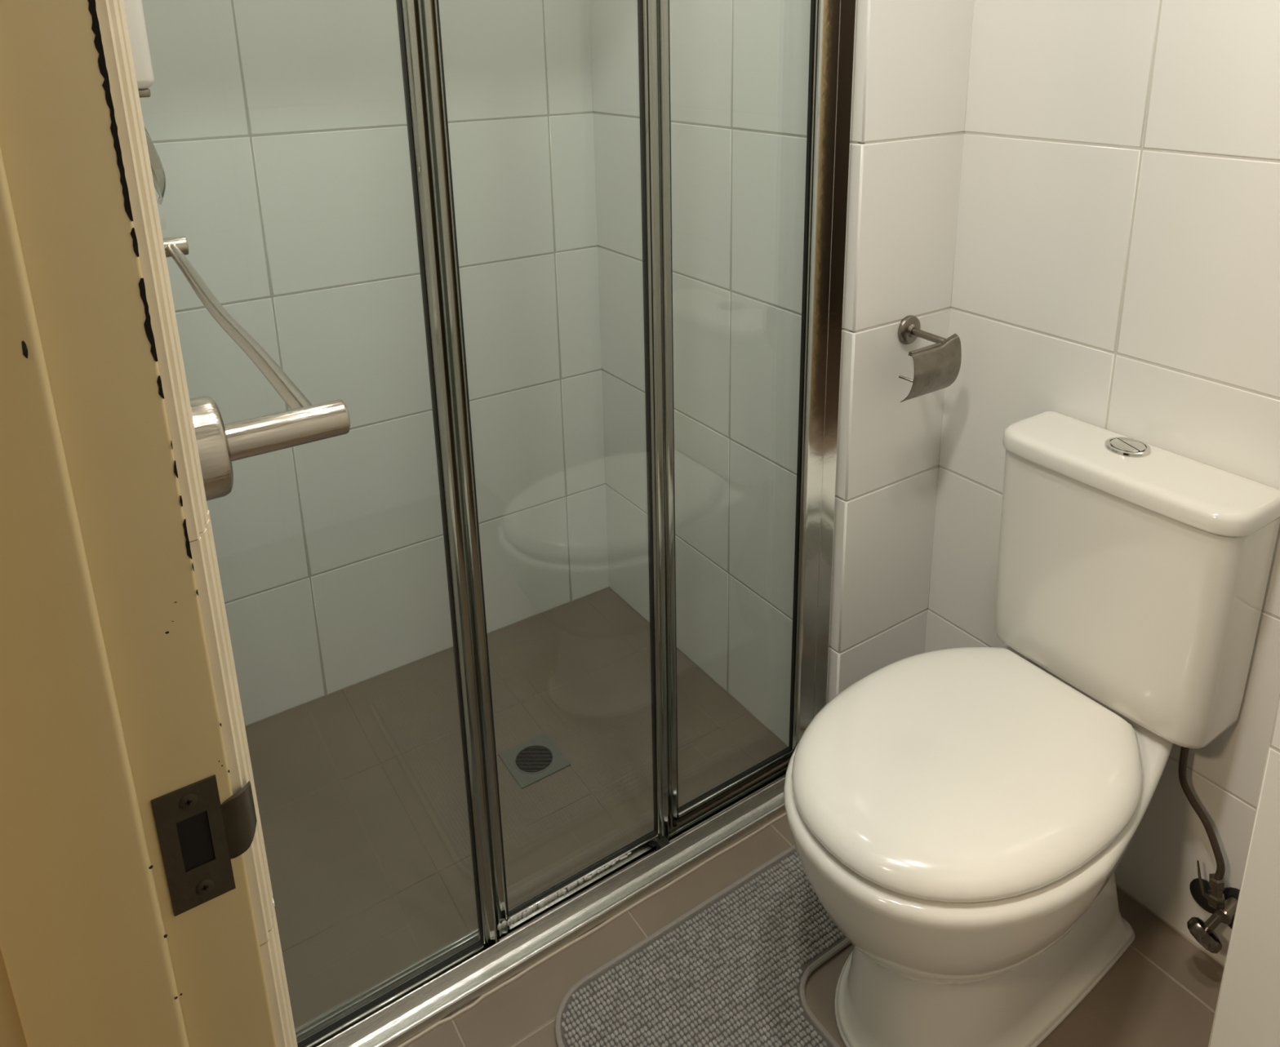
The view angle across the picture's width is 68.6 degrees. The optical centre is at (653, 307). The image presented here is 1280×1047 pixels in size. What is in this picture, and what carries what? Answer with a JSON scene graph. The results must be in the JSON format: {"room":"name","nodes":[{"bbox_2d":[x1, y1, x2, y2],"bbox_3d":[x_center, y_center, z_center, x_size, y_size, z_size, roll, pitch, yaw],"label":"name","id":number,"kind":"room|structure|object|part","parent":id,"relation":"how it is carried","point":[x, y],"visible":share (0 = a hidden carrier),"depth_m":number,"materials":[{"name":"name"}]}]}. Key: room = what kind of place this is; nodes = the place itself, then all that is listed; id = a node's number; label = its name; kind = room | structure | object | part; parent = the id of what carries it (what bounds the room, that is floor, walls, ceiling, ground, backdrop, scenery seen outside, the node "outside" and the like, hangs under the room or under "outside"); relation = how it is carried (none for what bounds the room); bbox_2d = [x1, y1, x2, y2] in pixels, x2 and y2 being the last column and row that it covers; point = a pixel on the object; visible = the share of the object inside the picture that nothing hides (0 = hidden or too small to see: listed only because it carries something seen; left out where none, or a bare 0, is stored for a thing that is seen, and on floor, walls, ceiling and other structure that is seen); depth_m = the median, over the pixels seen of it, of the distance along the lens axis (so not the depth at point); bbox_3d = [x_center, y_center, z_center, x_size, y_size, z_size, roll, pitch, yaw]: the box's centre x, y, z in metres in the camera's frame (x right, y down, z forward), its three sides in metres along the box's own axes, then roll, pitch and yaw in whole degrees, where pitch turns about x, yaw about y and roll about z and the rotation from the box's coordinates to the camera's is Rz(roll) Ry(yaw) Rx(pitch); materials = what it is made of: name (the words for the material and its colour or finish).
{"room":"bathroom","nodes":[
{"label":"bathroom","id":0,"kind":"room"},
{"bbox_2d":[139,0,608,727],"bbox_3d":[-0.594,-0.314,1.844,1.234,2.500,0.120,-12,19,-32],"label":"wall","id":1,"kind":"structure","parent":0,"point":[277,129],"depth_m":1.91,"materials":[{"name":"beige tile"}]},
{"bbox_2d":[244,587,1224,1046],"bbox_3d":[0.182,1.084,1.295,1.468,0.100,2.450,-12,19,-32],"label":"floor","id":2,"kind":"structure","parent":0,"point":[361,788],"depth_m":1.68,"materials":[{"name":"brown tile"}]},
{"bbox_2d":[497,732,570,789],"bbox_3d":[-0.232,0.882,1.827,0.105,0.006,0.105,-12,19,-32],"label":"floor drain","id":3,"kind":"object","parent":2,"relation":"on","point":[537,758],"visible":1,"depth_m":1.82,"materials":[{"name":"grey metal"}]},
{"bbox_2d":[295,0,856,1046],"bbox_3d":[-0.131,0.038,1.250,1.014,1.947,0.113,-12,19,-32],"label":"shower door frame","id":4,"kind":"structure","parent":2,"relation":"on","point":[507,945],"depth_m":1.40,"materials":[{"name":"silver metal"}]},
{"bbox_3d":[-0.144,0.956,1.563,1.014,0.004,0.003,-12,19,-32],"label":"guide rail","id":5,"kind":"part","parent":4,"relation":"part of","materials":[{"name":"silver metal"}]},
{"bbox_3d":[-0.382,0.995,1.339,0.299,0.020,0.016,-12,19,-32],"label":"rail","id":6,"kind":"part","parent":4,"relation":"part of","materials":[{"name":"silver metal"}]},
{"bbox_3d":[-0.136,0.955,1.550,1.014,0.014,0.003,-12,19,-32],"label":"guide rail","id":7,"kind":"part","parent":4,"relation":"part of","materials":[{"name":"silver metal"}]},
{"bbox_3d":[-0.111,0.932,1.534,0.281,0.020,0.016,-12,19,-32],"label":"rail","id":8,"kind":"part","parent":4,"relation":"part of","materials":[{"name":"silver metal"}]},
{"bbox_3d":[-0.124,0.956,1.531,1.014,0.022,0.003,-12,19,-32],"label":"guide rail","id":9,"kind":"part","parent":4,"relation":"part of","materials":[{"name":"silver metal"}]},
{"bbox_3d":[0.153,0.879,1.730,0.270,0.020,0.016,-12,19,-32],"label":"rail","id":10,"kind":"part","parent":4,"relation":"part of","materials":[{"name":"silver metal"}]},
{"bbox_3d":[0.266,-0.035,1.515,0.050,1.880,0.089,-12,19,-32],"label":"wall post","id":11,"kind":"part","parent":4,"relation":"part of","materials":[{"name":"silver metal"}]},
{"bbox_2d":[555,844,850,1046],"bbox_3d":[0.220,1.040,1.242,0.518,0.012,0.629,-12,19,-32],"label":"bath mat","id":12,"kind":"object","parent":2,"relation":"on","point":[734,970],"visible":0.9,"depth_m":1.39,"materials":[{"name":"grey fabric"}]},
{"bbox_2d":[783,410,1279,1046],"bbox_3d":[0.465,0.619,1.297,0.633,0.784,0.398,-12,19,-32],"label":"toilet","id":13,"kind":"object","parent":2,"relation":"on","point":[966,818],"visible":1,"depth_m":1.24,"materials":[{"name":"white ceramic"}]},
{"bbox_3d":[0.406,0.598,1.251,0.476,0.044,0.377,-12,19,-32],"label":"lid","id":14,"kind":"part","parent":13,"relation":"part of","materials":[{"name":"white plastic"}]},
{"bbox_3d":[0.668,0.224,1.315,0.142,0.031,0.354,-12,19,-32],"label":"cistern lid","id":15,"kind":"part","parent":13,"relation":"part of","materials":[{"name":"white ceramic"}]},
{"bbox_2d":[837,0,973,694],"bbox_3d":[0.428,-0.238,1.526,0.299,2.500,0.050,-12,19,-32],"label":"wall","id":16,"kind":"structure","parent":0,"point":[917,60],"depth_m":1.55,"materials":[{"name":"beige tile"}]},
{"bbox_2d":[897,315,961,402],"bbox_3d":[0.428,0.083,1.530,0.114,0.115,0.091,-12,19,-32],"label":"paper holder","id":17,"kind":"object","parent":16,"relation":"attached to","point":[937,366],"visible":1,"depth_m":1.51,"materials":[{"name":"metal"}]},
{"bbox_3d":[0.402,0.114,1.484,0.026,0.008,0.005,11,20,34],"label":"wire arm","id":18,"kind":"part","parent":17,"relation":"part of","materials":[{"name":"metal"}]},
{"bbox_3d":[0.452,0.048,1.536,0.012,0.014,0.070,-12,19,-32],"label":"arm","id":19,"kind":"part","parent":17,"relation":"part of","materials":[{"name":"metal"}]},
{"bbox_2d":[589,0,1279,1046],"bbox_3d":[0.650,-0.151,1.213,0.359,2.500,2.352,-12,19,-32],"label":"wall","id":20,"kind":"structure","parent":0,"point":[740,68],"depth_m":1.78,"materials":[{"name":"beige tile"}]},
{"bbox_2d":[924,0,1279,966],"bbox_3d":[0.752,-0.175,1.290,0.100,2.500,0.722,-12,19,-32],"label":"wall","id":21,"kind":"structure","parent":0,"point":[1117,267],"depth_m":1.36,"materials":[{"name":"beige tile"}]},
{"bbox_2d":[1186,860,1239,953],"bbox_3d":[0.817,0.874,1.355,0.080,0.112,0.112,-12,19,-32],"label":"valve","id":22,"kind":"object","parent":21,"relation":"attached to","point":[1212,896],"visible":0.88,"depth_m":1.35,"materials":[{"name":"silver metal"}]},
{"bbox_2d":[1178,746,1225,879],"bbox_3d":[0.791,0.702,1.344,0.018,0.238,0.083,-12,19,-32],"label":"supply hose","id":23,"kind":"object","parent":22,"relation":"attached to","point":[1220,869],"visible":0.81,"depth_m":1.35,"materials":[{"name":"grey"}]},
{"bbox_3d":[0.806,0.841,1.367,0.009,0.056,0.035,-14,21,-37],"label":"lever","id":24,"kind":"part","parent":22,"relation":"part of","materials":[{"name":"metal"}]},
{"bbox_3d":[0.800,0.910,1.359,0.044,0.040,0.047,-12,19,-32],"label":"knob","id":25,"kind":"part","parent":22,"relation":"part of","materials":[{"name":"silver metal"}]},
{"bbox_3d":[0.812,0.890,1.357,0.029,0.032,0.014,-4,16,-9],"label":"handle stem","id":26,"kind":"part","parent":22,"relation":"part of","materials":[{"name":"silver metal"}]},
{"bbox_3d":[-0.403,0.044,0.609,0.120,2.500,2.470,-12,19,-32],"label":"wall","id":27,"kind":"structure","parent":0,"visible":0},
{"bbox_2d":[123,0,154,97],"bbox_3d":[-0.382,-0.312,0.614,0.040,0.340,0.115,-12,19,-32],"label":"water heater","id":28,"kind":"object","parent":27,"relation":"attached to","point":[134,11],"visible":0.23,"depth_m":0.61,"materials":[{"name":"white plastic"}]},
{"bbox_2d":[0,0,297,1046],"bbox_3d":[-0.035,0.285,0.101,0.134,2.110,0.860,-12,19,-32],"label":"door frame","id":29,"kind":"structure","parent":27,"relation":"in","point":[137,909],"depth_m":0.38,"materials":[{"name":"beige paint"}]},
{"bbox_3d":[-0.210,-0.364,0.283,0.012,0.960,0.030,-12,19,-32],"label":"architrave","id":30,"kind":"part","parent":29,"relation":"part of","materials":[{"name":"beige paint"}]},
{"bbox_3d":[-0.210,0.247,0.430,0.026,0.065,0.002,-12,19,-32],"label":"strike plate","id":31,"kind":"part","parent":29,"relation":"part of","materials":[{"name":"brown metal"}]},
{"bbox_3d":[-0.201,0.205,0.450,0.012,0.225,0.030,-12,19,-32],"label":"architrave","id":32,"kind":"part","parent":29,"relation":"part of","materials":[{"name":"beige paint"}]},
{"bbox_3d":[-0.191,0.757,0.611,0.012,0.924,0.030,-12,19,-32],"label":"architrave","id":33,"kind":"part","parent":29,"relation":"part of","materials":[{"name":"beige paint"}]},
{"bbox_2d":[144,127,165,204],"bbox_3d":[-0.382,-0.111,0.681,0.045,0.076,0.016,-12,19,-32],"label":"shower head","id":34,"kind":"object","parent":27,"relation":"attached to","point":[157,171],"visible":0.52,"depth_m":0.69,"materials":[{"name":"silver metal"}]},
{"bbox_2d":[163,235,350,501],"bbox_3d":[-0.336,0.005,0.674,0.076,0.050,0.568,-12,19,-32],"label":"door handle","id":35,"kind":"object","parent":27,"relation":"attached to","point":[220,444],"visible":0.81,"depth_m":0.47,"materials":[{"name":"silver metal"}]},
{"bbox_3d":[-0.474,-0.054,0.885,0.063,0.018,0.018,-12,19,-32],"label":"post","id":36,"kind":"part","parent":35,"relation":"part of","materials":[{"name":"silver metal"}]},
{"bbox_3d":[-0.186,0.062,0.471,0.063,0.018,0.018,-12,19,-32],"label":"post","id":37,"kind":"part","parent":35,"relation":"part of","materials":[{"name":"silver metal"}]}
]}

